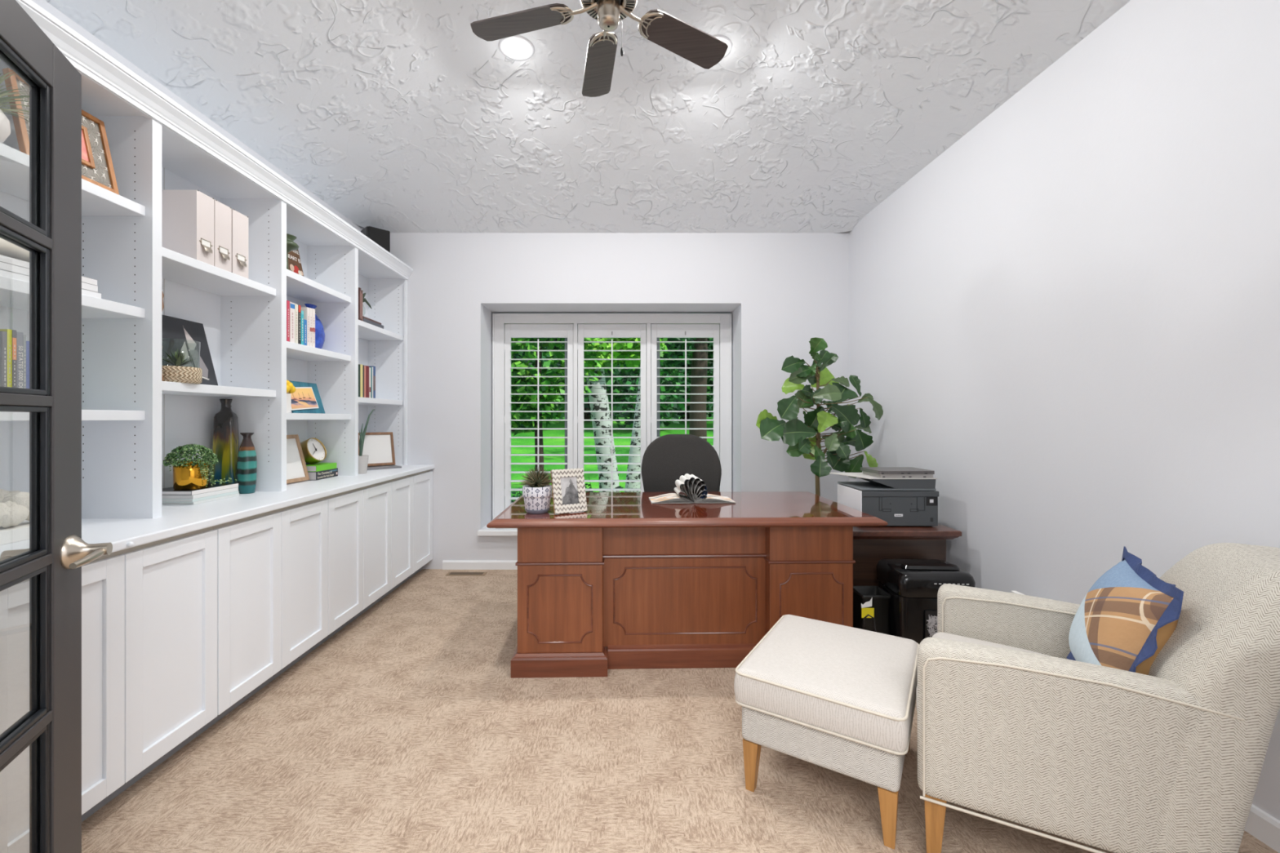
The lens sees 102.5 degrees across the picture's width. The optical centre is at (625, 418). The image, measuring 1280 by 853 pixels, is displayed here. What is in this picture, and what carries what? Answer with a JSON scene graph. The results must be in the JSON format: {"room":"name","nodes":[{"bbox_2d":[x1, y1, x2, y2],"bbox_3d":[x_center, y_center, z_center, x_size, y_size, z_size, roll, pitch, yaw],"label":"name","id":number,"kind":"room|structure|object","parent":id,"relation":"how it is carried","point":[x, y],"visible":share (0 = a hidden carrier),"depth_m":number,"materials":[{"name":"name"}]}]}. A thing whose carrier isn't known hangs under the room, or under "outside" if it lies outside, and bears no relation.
{"room":"office","nodes":[
{"label":"office","id":0,"kind":"room"},
{"bbox_2d":[161,365,202,383],"bbox_3d":[-1.872,-0.180,2.148,0.156,0.066,0.156,0,0,0],"label":"basket","id":1,"kind":"object","parent":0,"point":[180,374],"depth_m":2.10,"materials":[{"name":"beige wicker"}]},
{"bbox_2d":[31,0,364,231],"bbox_3d":[-2.310,-0.450,0.562,0.380,3.620,7.325,0,0,0],"label":"wall","id":2,"kind":"structure","parent":0,"point":[44,4],"depth_m":2.39,"materials":[{"name":"white paint"}]},
{"bbox_2d":[15,0,413,279],"bbox_3d":[-1.767,-1.183,2.341,0.045,0.091,3.762,0,0,0],"label":"trim","id":3,"kind":"structure","parent":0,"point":[87,58],"depth_m":2.06,"materials":[{"name":"white paint"}]},
{"bbox_2d":[44,0,1130,232],"bbox_3d":[-0.099,-1.797,2.333,4.042,0.538,3.785,0,0,0],"label":"ceiling","id":4,"kind":"structure","parent":0,"point":[396,115],"depth_m":2.98,"materials":[{"name":"white paint"}]},
{"bbox_2d":[498,35,534,60],"bbox_3d":[-0.605,-2.054,2.860,0.196,0.033,0.196,0,0,0],"label":"recessed light","id":5,"kind":"object","parent":4,"relation":"in","point":[516,49],"visible":0.99,"depth_m":2.84,"materials":[{"name":"white paint"}]},
{"bbox_2d":[470,0,728,97],"bbox_3d":[-0.086,-1.692,1.875,1.007,0.749,1.030,0,0,0],"label":"ceiling fan","id":6,"kind":"object","parent":4,"relation":"hanging from","point":[667,31],"visible":1,"depth_m":1.99,"materials":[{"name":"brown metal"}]},
{"bbox_2d":[390,231,848,568],"bbox_3d":[-0.050,-0.450,4.455,4.900,3.620,0.460,0,0,0],"label":"wall","id":7,"kind":"structure","parent":0,"point":[780,291],"depth_m":4.22,"materials":[{"name":"white paint"}]},
{"bbox_2d":[442,560,517,569],"bbox_3d":[0.171,1.204,4.218,3.341,0.072,0.014,0,0,0],"label":"baseboard","id":8,"kind":"structure","parent":7,"relation":"attached to","point":[446,565],"depth_m":4.21,"materials":[{"name":"white paint"}]},
{"bbox_2d":[477,529,517,536],"bbox_3d":[-0.118,0.935,4.367,2.170,0.040,0.395,0,0,0],"label":"sill","id":9,"kind":"structure","parent":7,"relation":"attached to","point":[481,532],"depth_m":4.17,"materials":[{"name":"white paint"}]},
{"bbox_2d":[504,324,573,509],"bbox_3d":[-0.773,0.010,4.598,0.614,1.710,0.100,0,0,0],"label":"shutter panel","id":10,"kind":"object","parent":7,"relation":"attached to","point":[511,331],"visible":0.81,"depth_m":4.59,"materials":[{"name":"white paint"}]},
{"bbox_2d":[492,313,731,519],"bbox_3d":[-0.118,-0.012,4.589,2.126,1.844,0.062,0,0,0],"label":"window frame","id":11,"kind":"structure","parent":7,"relation":"attached to","point":[499,320],"depth_m":4.57,"materials":[{"name":"white paint"}]},
{"bbox_2d":[564,324,659,469],"bbox_3d":[-0.118,-0.018,4.673,2.138,1.855,0.055,0,0,0],"label":"window","id":12,"kind":"structure","parent":7,"relation":"in","point":[566,339],"depth_m":4.66,"materials":[{"name":"white paint"}]},
{"bbox_2d":[577,324,646,492],"bbox_3d":[-0.119,0.010,4.598,0.614,1.710,0.100,0,0,0],"label":"shutter panel","id":13,"kind":"object","parent":7,"relation":"attached to","point":[584,331],"visible":0.84,"depth_m":4.59,"materials":[{"name":"white paint"}]},
{"bbox_2d":[650,324,719,457],"bbox_3d":[0.535,0.010,4.598,0.614,1.710,0.100,0,0,0],"label":"shutter panel","id":14,"kind":"object","parent":7,"relation":"attached to","point":[657,331],"visible":0.6,"depth_m":4.59,"materials":[{"name":"white paint"}]},
{"bbox_2d":[81,568,1278,852],"bbox_3d":[-0.050,1.300,0.613,4.700,0.120,7.225,0,0,0],"label":"floor","id":15,"kind":"structure","parent":0,"point":[409,729],"depth_m":1.80,"materials":[{"name":"carpet"}]},
{"bbox_2d":[0,526,217,852],"bbox_3d":[-1.849,0.826,1.627,0.530,0.828,0.740,0,0,0],"label":"base cabinet","id":16,"kind":"object","parent":15,"relation":"on","point":[149,611],"visible":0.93,"depth_m":1.65,"materials":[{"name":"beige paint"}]},
{"bbox_2d":[195,497,328,737],"bbox_3d":[-1.849,0.826,2.368,0.530,0.828,0.740,0,0,0],"label":"base cabinet","id":17,"kind":"object","parent":15,"relation":"on","point":[273,566],"visible":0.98,"depth_m":2.29,"materials":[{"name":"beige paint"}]},
{"bbox_2d":[312,480,391,650],"bbox_3d":[-1.849,0.826,3.108,0.530,0.828,0.740,0,0,0],"label":"base cabinet","id":18,"kind":"object","parent":15,"relation":"on","point":[359,519],"visible":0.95,"depth_m":3.05,"materials":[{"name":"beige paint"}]},
{"bbox_2d":[378,469,432,601],"bbox_3d":[-1.849,0.826,3.852,0.530,0.828,0.745,0,0,0],"label":"base cabinet","id":19,"kind":"object","parent":15,"relation":"on","point":[411,495],"visible":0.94,"depth_m":3.78,"materials":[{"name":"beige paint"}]},
{"bbox_2d":[641,434,721,492],"bbox_3d":[0.389,0.675,3.411,0.614,1.126,0.639,0,0,0],"label":"office chair","id":20,"kind":"object","parent":15,"relation":"on","point":[668,457],"visible":0.31,"depth_m":3.58,"materials":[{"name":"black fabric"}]},
{"bbox_2d":[486,491,888,678],"bbox_3d":[0.288,0.857,2.884,1.892,0.765,0.945,0,0,-1],"label":"desk","id":21,"kind":"object","parent":15,"relation":"on","point":[626,581],"visible":0.93,"depth_m":2.54,"materials":[{"name":"brown wood"}]},
{"bbox_2d":[519,466,551,514],"bbox_3d":[-0.444,0.359,2.602,0.180,0.230,0.176,0,0,-43],"label":"cactus pot","id":22,"kind":"object","parent":21,"relation":"on","point":[536,489],"visible":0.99,"depth_m":2.55,"materials":[{"name":"ceramic"}]},
{"bbox_2d":[550,468,586,514],"bbox_3d":[-0.292,0.364,2.603,0.172,0.217,0.104,0,0,-30],"label":"picture frame","id":23,"kind":"object","parent":21,"relation":"on","point":[568,487],"visible":1,"depth_m":2.58,"materials":[{"name":"white wood"}]},
{"bbox_2d":[560,476,578,505],"bbox_3d":[-0.283,0.364,2.587,0.090,0.134,0.038,0,0,-30],"label":"picture","id":24,"kind":"object","parent":23,"relation":"attached to","point":[569,486],"depth_m":2.58},
{"bbox_2d":[648,473,735,503],"bbox_3d":[0.379,0.400,2.962,0.472,0.146,0.207,0,0,-2],"label":"open magazine","id":25,"kind":"object","parent":21,"relation":"on","point":[694,487],"visible":1,"depth_m":2.90,"materials":[{"name":"white paper"}]},
{"bbox_2d":[755,337,883,496],"bbox_3d":[1.332,0.349,3.557,0.909,1.782,0.417,0,0,0],"label":"fiddle leaf fig","id":26,"kind":"object","parent":15,"relation":"on","point":[794,433],"visible":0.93,"depth_m":3.50,"materials":[{"name":"green plant"}]},
{"bbox_2d":[733,614,919,849],"bbox_3d":[0.735,1.025,1.822,0.512,0.430,0.607,0,0,33],"label":"ottoman","id":27,"kind":"object","parent":15,"relation":"on","point":[837,698],"visible":0.96,"depth_m":1.62,"materials":[{"name":"beige fabric"}]},
{"bbox_2d":[733,614,918,752],"bbox_3d":[0.735,0.882,1.822,0.512,0.145,0.607,0,0,33],"label":"cushion","id":28,"kind":"object","parent":27,"relation":"on","point":[855,686],"depth_m":1.65,"materials":[{"name":"beige fabric"}]},
{"bbox_2d":[853,586,891,635],"bbox_3d":[1.222,1.050,2.570,0.151,0.376,0.148,0,0,0],"label":"wastebasket","id":29,"kind":"object","parent":15,"relation":"on","point":[873,601],"visible":0.52,"depth_m":2.50,"materials":[{"name":"black paint"}]},
{"bbox_2d":[853,524,961,586],"bbox_3d":[1.462,0.916,2.975,0.615,0.647,0.550,0,0,0],"label":"credenza","id":30,"kind":"object","parent":15,"relation":"on","point":[871,544],"visible":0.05,"depth_m":2.73,"materials":[{"name":"brown wood"}]},
{"bbox_2d":[829,472,938,526],"bbox_3d":[1.470,0.459,2.958,0.481,0.268,0.324,0,0,0],"label":"printer","id":31,"kind":"object","parent":30,"relation":"on","point":[896,501],"visible":0.83,"depth_m":2.80,"materials":[{"name":"grey plastic"}]},
{"bbox_2d":[829,472,937,479],"bbox_3d":[1.464,0.328,2.943,0.471,0.006,0.294,0,0,0],"label":"tray","id":32,"kind":"object","parent":31,"relation":"on","point":[860,475],"depth_m":2.85,"materials":[{"name":"grey paint"}]},
{"bbox_2d":[862,471,933,477],"bbox_3d":[1.540,0.315,2.913,0.295,0.018,0.216,0,0,-1],"label":"laptop","id":33,"kind":"object","parent":31,"relation":"on","point":[864,472],"visible":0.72,"depth_m":2.81,"materials":[{"name":"grey"}]},
{"bbox_2d":[860,466,934,474],"bbox_3d":[1.536,0.296,2.912,0.310,0.018,0.226,0,0,-1],"label":"laptop","id":34,"kind":"object","parent":33,"relation":"on","point":[878,470],"visible":1,"depth_m":2.82,"materials":[{"name":"grey metal"}]},
{"bbox_2d":[875,558,975,644],"bbox_3d":[1.468,0.974,2.529,0.353,0.533,0.297,0,0,3],"label":"paper shredder","id":35,"kind":"object","parent":15,"relation":"on","point":[913,585],"visible":0.35,"depth_m":2.40,"materials":[{"name":"black plastic"}]},
{"bbox_2d":[916,542,1279,852],"bbox_3d":[1.333,0.792,1.474,0.826,0.895,0.704,0,0,36],"label":"armchair","id":36,"kind":"object","parent":15,"relation":"on","point":[1171,758],"visible":0.96,"depth_m":1.25,"materials":[{"name":"beige fabric"}]},
{"bbox_2d":[1066,546,1183,675],"bbox_3d":[1.370,0.590,1.427,0.189,0.404,0.422,0,0,27],"label":"throw pillow","id":37,"kind":"object","parent":36,"relation":"on","point":[1129,614],"visible":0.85,"depth_m":1.34,"materials":[{"name":"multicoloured fabric"}]},
{"bbox_3d":[-1.849,0.826,0.885,0.530,0.828,0.740,0,0,0],"label":"base cabinet","id":38,"kind":"object","parent":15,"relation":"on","visible":0},
{"bbox_2d":[0,464,435,555],"bbox_3d":[-1.841,0.395,2.364,0.549,0.032,3.718,0,0,0],"label":"countertop","id":39,"kind":"structure","parent":38,"relation":"on","point":[175,520],"depth_m":2.11,"materials":[{"name":"white paint"}]},
{"bbox_2d":[0,520,29,545],"bbox_3d":[-1.965,0.359,1.623,0.200,0.038,0.245,0,0,0],"label":"book","id":40,"kind":"object","parent":39,"relation":"on","point":[20,532],"visible":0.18,"depth_m":1.57,"materials":[{"name":"white paper"}]},
{"bbox_2d":[0,488,29,528],"bbox_3d":[-1.960,0.283,1.609,0.170,0.118,0.188,0,0,0],"label":"coral","id":41,"kind":"object","parent":40,"relation":"on","point":[14,504],"visible":0.81,"depth_m":1.60,"materials":[{"name":"white"}]},
{"bbox_2d":[0,58,157,518],"bbox_3d":[-1.953,-0.401,1.597,0.326,1.559,0.731,0,0,0],"label":"bookcase","id":42,"kind":"object","parent":39,"relation":"on","point":[119,233],"visible":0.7,"depth_m":1.94,"materials":[{"name":"white paint"}]},
{"bbox_2d":[0,331,7,386],"bbox_3d":[-1.925,-0.144,1.522,0.171,0.228,0.011,0,0,0],"label":"book","id":43,"kind":"object","parent":42,"relation":"on","point":[3,335],"visible":0.73,"depth_m":1.52,"materials":[{"name":"grey paper"}]},
{"bbox_2d":[0,328,12,386],"bbox_3d":[-1.925,-0.148,1.534,0.171,0.236,0.012,0,0,0],"label":"book","id":44,"kind":"object","parent":42,"relation":"on","point":[9,331],"visible":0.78,"depth_m":1.53,"materials":[{"name":"yellow paper"}]},
{"bbox_2d":[12,329,16,387],"bbox_3d":[-1.925,-0.148,1.546,0.171,0.236,0.011,0,0,0],"label":"book","id":45,"kind":"object","parent":42,"relation":"on","point":[14,331],"visible":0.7,"depth_m":1.54,"materials":[{"name":"orange paper"}]},
{"bbox_2d":[0,71,29,142],"bbox_3d":[-1.851,-0.918,1.481,0.320,0.229,0.394,0,0,-6],"label":"grass plant","id":46,"kind":"object","parent":42,"relation":"on","point":[5,127],"visible":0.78,"depth_m":1.50,"materials":[{"name":"white paint"}]},
{"bbox_2d":[16,331,22,387],"bbox_3d":[-1.924,-0.146,1.560,0.172,0.232,0.017,0,0,0],"label":"book","id":47,"kind":"object","parent":42,"relation":"on","point":[19,335],"visible":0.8,"depth_m":1.56,"materials":[{"name":"grey paper"}]},
{"bbox_2d":[22,334,26,388],"bbox_3d":[-1.925,-0.143,1.573,0.171,0.226,0.007,0,0,0],"label":"book","id":48,"kind":"object","parent":42,"relation":"on","point":[24,335],"visible":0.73,"depth_m":1.57,"materials":[{"name":"paper"}]},
{"bbox_2d":[26,341,29,388],"bbox_3d":[-1.925,-0.135,1.588,0.171,0.208,0.023,0,0,0],"label":"book","id":49,"kind":"object","parent":42,"relation":"on","point":[27,342],"visible":0.05,"depth_m":1.58,"materials":[{"name":"blue paper"}]},
{"bbox_2d":[0,269,101,298],"bbox_3d":[-1.960,-0.429,1.632,0.221,0.026,0.360,0,0,0],"label":"book","id":50,"kind":"object","parent":42,"relation":"on","point":[2,273],"visible":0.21,"depth_m":1.58,"materials":[{"name":"white paper"}]},
{"bbox_2d":[0,261,97,292],"bbox_3d":[-1.960,-0.453,1.635,0.221,0.022,0.330,0,0,0],"label":"book","id":51,"kind":"object","parent":50,"relation":"on","point":[4,266],"visible":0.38,"depth_m":1.57,"materials":[{"name":"white paper"}]},
{"bbox_2d":[0,254,97,285],"bbox_3d":[-1.960,-0.475,1.633,0.221,0.020,0.330,0,0,0],"label":"book","id":52,"kind":"object","parent":51,"relation":"on","point":[4,259],"visible":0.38,"depth_m":1.57,"materials":[{"name":"white paper"}]},
{"bbox_2d":[0,237,29,262],"bbox_3d":[-1.948,-0.573,1.608,0.132,0.166,0.300,0,0,0],"label":"sculpture","id":53,"kind":"object","parent":52,"relation":"on","point":[8,249],"visible":0.18,"depth_m":1.58,"materials":[{"name":"beige"}]},
{"bbox_2d":[2,67,119,195],"bbox_3d":[-1.890,-0.940,1.718,0.109,0.273,0.290,0,0,0],"label":"picture frame","id":54,"kind":"object","parent":42,"relation":"on","point":[97,167],"visible":0.46,"depth_m":1.78,"materials":[{"name":"brown wood"}]},
{"bbox_2d":[81,124,95,168],"bbox_3d":[-1.871,-0.941,1.718,0.048,0.145,0.144,0,0,0],"label":"picture","id":55,"kind":"object","parent":54,"relation":"attached to","point":[88,159],"depth_m":1.78,"materials":[{"name":"pink paper"}]},
{"bbox_2d":[161,493,239,504],"bbox_3d":[-1.993,0.372,2.384,0.201,0.012,0.265,0,0,0],"label":"book","id":56,"kind":"object","parent":39,"relation":"on","point":[237,494],"visible":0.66,"depth_m":2.29,"materials":[{"name":"white paper"}]},
{"bbox_2d":[161,490,238,502],"bbox_3d":[-1.993,0.360,2.379,0.201,0.013,0.268,0,0,0],"label":"book","id":57,"kind":"object","parent":56,"relation":"on","point":[236,491],"visible":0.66,"depth_m":2.27,"materials":[{"name":"white paper"}]},
{"bbox_2d":[161,487,238,498],"bbox_3d":[-1.993,0.344,2.379,0.201,0.017,0.262,0,0,0],"label":"book","id":58,"kind":"object","parent":57,"relation":"on","point":[226,491],"visible":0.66,"depth_m":2.29,"materials":[{"name":"white paper"}]},
{"bbox_2d":[161,483,238,495],"bbox_3d":[-1.993,0.326,2.376,0.201,0.019,0.270,0,0,0],"label":"book","id":59,"kind":"object","parent":58,"relation":"on","point":[169,491],"visible":0.76,"depth_m":2.29,"materials":[{"name":"white paper"}]},
{"bbox_2d":[162,444,236,489],"bbox_3d":[-1.966,0.215,2.363,0.201,0.202,0.262,0,0,0],"label":"pot plant","id":60,"kind":"object","parent":59,"relation":"on","point":[191,474],"visible":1,"depth_m":2.28,"materials":[{"name":"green plant"}]},
{"bbox_2d":[157,121,284,517],"bbox_3d":[-1.953,-0.401,2.328,0.326,1.559,0.729,0,0,0],"label":"bookcase","id":61,"kind":"object","parent":39,"relation":"on","point":[242,318],"visible":0.35,"depth_m":2.60,"materials":[{"name":"white paint"}]},
{"bbox_2d":[161,342,202,383],"bbox_3d":[-1.872,-0.236,2.148,0.156,0.178,0.156,0,0,0],"label":"potted plant","id":62,"kind":"object","parent":61,"relation":"on","point":[179,373],"visible":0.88,"depth_m":2.12,"materials":[{"name":"beige wicker"}]},
{"bbox_2d":[161,189,213,266],"bbox_3d":[-1.934,-0.824,2.228,0.266,0.300,0.093,0,0,0],"label":"magazine file","id":63,"kind":"object","parent":61,"relation":"on","point":[187,215],"visible":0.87,"depth_m":2.18,"materials":[{"name":"white cardboard"}]},
{"bbox_2d":[161,314,217,385],"bbox_3d":[-2.021,-0.304,2.308,0.092,0.312,0.370,0,0,0],"label":"picture","id":64,"kind":"object","parent":61,"relation":"on","point":[176,333],"visible":0.53,"depth_m":2.38,"materials":[{"name":"grey paint"}]},
{"bbox_2d":[213,199,231,272],"bbox_3d":[-1.934,-0.824,2.327,0.266,0.300,0.096,0,0,0],"label":"magazine file","id":65,"kind":"object","parent":61,"relation":"on","point":[222,212],"visible":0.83,"depth_m":2.32,"materials":[{"name":"white cardboard"}]},
{"bbox_2d":[231,208,248,278],"bbox_3d":[-1.934,-0.824,2.432,0.266,0.300,0.100,0,0,0],"label":"magazine file","id":66,"kind":"object","parent":61,"relation":"on","point":[239,221],"visible":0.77,"depth_m":2.42,"materials":[{"name":"white cardboard"}]},
{"bbox_2d":[211,398,239,492],"bbox_3d":[-2.030,0.140,2.610,0.100,0.478,0.100,0,0,-20],"label":"vase","id":67,"kind":"object","parent":39,"relation":"on","point":[225,428],"visible":0.77,"depth_m":2.57,"materials":[{"name":"ceramic"}]},
{"bbox_2d":[236,432,257,493],"bbox_3d":[-1.920,0.226,2.606,0.083,0.306,0.083,0,0,30],"label":"striped vase","id":68,"kind":"object","parent":39,"relation":"on","point":[246,463],"visible":1,"depth_m":2.58,"materials":[{"name":"ceramic"}]},
{"bbox_2d":[286,434,309,484],"bbox_3d":[-1.990,0.238,3.003,0.119,0.281,0.260,0,0,3],"label":"picture frame","id":69,"kind":"object","parent":39,"relation":"on","point":[296,468],"visible":0.42,"depth_m":3.06,"materials":[{"name":"brown wood"}]},
{"bbox_2d":[286,438,305,479],"bbox_3d":[-1.981,0.238,3.003,0.073,0.236,0.216,0,0,3],"label":"picture","id":70,"kind":"object","parent":69,"relation":"attached to","point":[295,463],"depth_m":3.06,"materials":[{"name":"white paper"}]},
{"bbox_2d":[284,201,356,490],"bbox_3d":[-1.953,-0.401,3.056,0.326,1.559,0.728,0,0,0],"label":"bookcase","id":71,"kind":"object","parent":39,"relation":"on","point":[328,282],"visible":0.41,"depth_m":3.40,"materials":[{"name":"white paint"}]},
{"bbox_2d":[286,300,289,342],"bbox_3d":[-1.885,-0.529,2.795,0.101,0.225,0.022,0,0,0],"label":"book","id":72,"kind":"object","parent":71,"relation":"on","point":[287,301],"visible":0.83,"depth_m":2.79,"materials":[{"name":"paper"}]},
{"bbox_2d":[286,379,295,413],"bbox_3d":[-1.894,-0.126,2.816,0.116,0.190,0.186,0,0,0],"label":"vase","id":73,"kind":"object","parent":71,"relation":"on","point":[291,388],"visible":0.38,"depth_m":2.84,"materials":[{"name":"white paint"}]},
{"bbox_2d":[289,302,294,342],"bbox_3d":[-1.885,-0.527,2.830,0.101,0.222,0.039,0,0,0],"label":"book","id":74,"kind":"object","parent":71,"relation":"on","point":[291,304],"visible":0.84,"depth_m":2.82,"materials":[{"name":"white paper"}]},
{"bbox_2d":[286,233,298,271],"bbox_3d":[-1.848,-0.898,2.795,0.122,0.190,0.121,0,0,0],"label":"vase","id":75,"kind":"object","parent":71,"relation":"on","point":[291,245],"visible":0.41,"depth_m":2.78,"materials":[{"name":"green ceramic"}]},
{"bbox_2d":[288,249,303,275],"bbox_3d":[-1.962,-0.917,2.978,0.064,0.226,0.250,0,0,0],"label":"book","id":76,"kind":"object","parent":71,"relation":"on","point":[294,260],"visible":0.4,"depth_m":3.04,"materials":[{"name":"brown paper"}]},
{"bbox_2d":[286,386,319,410],"bbox_3d":[-1.904,-0.120,3.021,0.042,0.147,0.277,0,0,-1],"label":"picture","id":77,"kind":"object","parent":71,"relation":"on","point":[304,397],"visible":0.92,"depth_m":3.04,"materials":[{"name":"paper"}]},
{"bbox_2d":[301,306,309,346],"bbox_3d":[-1.885,-0.529,2.972,0.101,0.226,0.024,0,0,0],"label":"book","id":78,"kind":"object","parent":71,"relation":"on","point":[306,310],"visible":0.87,"depth_m":2.96,"materials":[{"name":"white paper"}]},
{"bbox_2d":[288,380,324,413],"bbox_3d":[-1.916,-0.125,3.070,0.063,0.188,0.311,0,0,0],"label":"picture frame","id":79,"kind":"object","parent":71,"relation":"on","point":[321,410],"visible":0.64,"depth_m":3.15,"materials":[{"name":"blue wood"}]},
{"bbox_2d":[304,303,324,348],"bbox_3d":[-2.005,-0.570,3.272,0.134,0.306,0.216,0,0,0],"label":"vase","id":80,"kind":"object","parent":71,"relation":"on","point":[319,329],"visible":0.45,"depth_m":3.26,"materials":[{"name":"ceramic"}]},
{"bbox_2d":[307,467,337,479],"bbox_3d":[-1.974,0.352,3.261,0.166,0.052,0.236,0,0,0],"label":"book","id":81,"kind":"object","parent":39,"relation":"on","point":[327,473],"visible":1,"depth_m":3.22,"materials":[{"name":"grey paper"}]},
{"bbox_2d":[306,462,337,471],"bbox_3d":[-1.970,0.308,3.256,0.155,0.036,0.222,0,0,0],"label":"book","id":82,"kind":"object","parent":81,"relation":"on","point":[317,467],"visible":0.73,"depth_m":3.21,"materials":[{"name":"green paper"}]},
{"bbox_2d":[300,437,326,464],"bbox_3d":[-1.976,0.206,3.240,0.126,0.169,0.163,0,0,0],"label":"clock","id":83,"kind":"object","parent":82,"relation":"on","point":[314,451],"visible":0.92,"depth_m":3.22,"materials":[{"name":"green metal"}]},
{"bbox_2d":[358,408,375,474],"bbox_3d":[-1.830,0.155,3.594,0.105,0.446,0.203,0,0,0],"label":"aloe plant","id":84,"kind":"object","parent":39,"relation":"on","point":[362,460],"visible":0.8,"depth_m":3.53,"materials":[{"name":"grey paint"}]},
{"bbox_2d":[356,248,407,475],"bbox_3d":[-1.953,-0.401,3.821,0.326,1.559,0.802,0,0,0],"label":"bookcase","id":85,"kind":"object","parent":39,"relation":"on","point":[385,349],"visible":0.44,"depth_m":4.20,"materials":[{"name":"white paint"}]},
{"bbox_2d":[360,226,390,252],"bbox_3d":[-1.955,-1.326,4.020,0.170,0.292,0.170,0,0,-45],"label":"speaker","id":86,"kind":"object","parent":85,"relation":"on","point":[380,237],"visible":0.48,"depth_m":3.96},
{"bbox_2d":[367,465,401,470],"bbox_3d":[-1.890,0.372,3.897,0.300,0.012,0.200,0,0,-45],"label":"magazine","id":87,"kind":"object","parent":39,"relation":"on","point":[384,467],"visible":0.57,"depth_m":3.87,"materials":[{"name":"grey paint"}]},
{"bbox_2d":[358,431,395,466],"bbox_3d":[-1.933,0.236,3.967,0.265,0.259,0.113,0,0,-42],"label":"picture frame","id":88,"kind":"object","parent":87,"relation":"on","point":[380,446],"visible":0.66,"depth_m":3.97,"materials":[{"name":"brown wood"}]},
{"bbox_2d":[916,632,1050,712],"bbox_3d":[1.228,0.838,1.551,0.565,0.175,0.483,0,0,36],"label":"armrest","id":89,"kind":"object","parent":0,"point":[1012,641],"depth_m":1.76,"materials":[{"name":"beige fabric"}]},
{"bbox_2d":[848,0,1279,821],"bbox_3d":[2.120,-0.450,0.562,0.559,3.620,7.325,0,0,0],"label":"wall","id":90,"kind":"structure","parent":0,"point":[1068,317],"depth_m":2.03,"materials":[{"name":"white paint"}]},
{"bbox_2d":[1244,804,1279,852],"bbox_3d":[1.859,1.198,2.333,0.014,0.085,3.786,0,0,-1],"label":"baseboard","id":91,"kind":"structure","parent":90,"relation":"attached to","point":[1261,825],"depth_m":1.50,"materials":[{"name":"white paint"}]},
{"bbox_3d":[0.010,0.170,0.380,2.020,2.140,0.156,0,0,0],"label":"trim","id":92,"kind":"structure","parent":0,"visible":0},
{"bbox_2d":[0,0,112,852],"bbox_3d":[-1.091,0.219,0.800,0.168,2.018,0.823,0,0,-25],"label":"door","id":93,"kind":"structure","parent":92,"relation":"attached to","point":[52,563],"depth_m":1.08,"materials":[{"name":"grey paint"}]},
{"label":"outside","id":94,"kind":"structure","parent":0,"visible":0},
{"bbox_2d":[511,417,713,502],"bbox_3d":[0.000,0.498,32.375,80.000,2.184,55.250,0,0,0],"label":"lawn","id":95,"kind":"structure","parent":94,"point":[546,433],"depth_m":16.59,"materials":[{"name":"green plant"}]},
{"bbox_2d":[511,337,560,431],"bbox_3d":[-4.995,-3.946,22.467,4.949,9.328,4.482,0,0,0],"label":"tree","id":96,"kind":"object","parent":95,"relation":"on","point":[515,355],"visible":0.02,"depth_m":22.16,"materials":[{"name":"green plant"}]},
{"bbox_2d":[511,337,603,471],"bbox_3d":[-1.257,-0.433,7.043,1.786,4.089,1.837,0,0,-44],"label":"leafy tree","id":97,"kind":"object","parent":95,"relation":"on","point":[517,346],"visible":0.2,"depth_m":6.78,"materials":[{"name":"green plant"}]},
{"bbox_2d":[546,337,628,419],"bbox_3d":[-2.195,-4.356,28.167,4.949,9.328,4.482,0,0,0],"label":"tree","id":98,"kind":"object","parent":95,"relation":"on","point":[587,415],"visible":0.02,"depth_m":27.65,"materials":[{"name":"green plant"}]},
{"bbox_2d":[556,337,668,492],"bbox_3d":[-0.332,-0.729,8.005,2.172,4.693,2.099,0,0,0],"label":"birch tree","id":99,"kind":"object","parent":95,"relation":"on","point":[597,346],"visible":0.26,"depth_m":7.87,"materials":[{"name":"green plant"}]},
{"bbox_2d":[624,366,640,492],"bbox_3d":[0.835,-1.049,9.595,1.761,5.205,1.694,0,0,0],"label":"birch tree","id":100,"kind":"object","parent":95,"relation":"on","point":[635,433],"visible":0.02,"depth_m":8.89,"materials":[{"name":"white plant"}]},
{"bbox_2d":[583,337,690,430],"bbox_3d":[0.551,-4.177,22.497,5.140,9.505,4.520,0,0,-22],"label":"tree","id":101,"kind":"object","parent":95,"relation":"on","point":[634,380],"visible":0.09,"depth_m":21.62,"materials":[{"name":"green plant"}]},
{"bbox_2d":[629,337,713,440],"bbox_3d":[1.701,-1.570,13.022,4.528,5.640,3.403,0,0,0],"label":"oak tree","id":102,"kind":"object","parent":95,"relation":"on","point":[670,346],"visible":0.17,"depth_m":12.81,"materials":[{"name":"green plant"}]},
{"bbox_2d":[660,337,713,419],"bbox_3d":[3.351,-4.587,28.197,5.140,9.505,4.520,0,0,-22],"label":"tree","id":103,"kind":"object","parent":95,"relation":"on","point":[710,353],"visible":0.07,"depth_m":27.33,"materials":[{"name":"green plant"}]},
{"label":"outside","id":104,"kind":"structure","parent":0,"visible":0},
{"bbox_2d":[520,338,713,417],"bbox_3d":[0.000,-6.510,46.500,80.000,14.500,27.000,0,0,0],"label":"trees","id":105,"kind":"object","parent":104,"point":[668,414],"depth_m":34.95,"materials":[{"name":"plant"}]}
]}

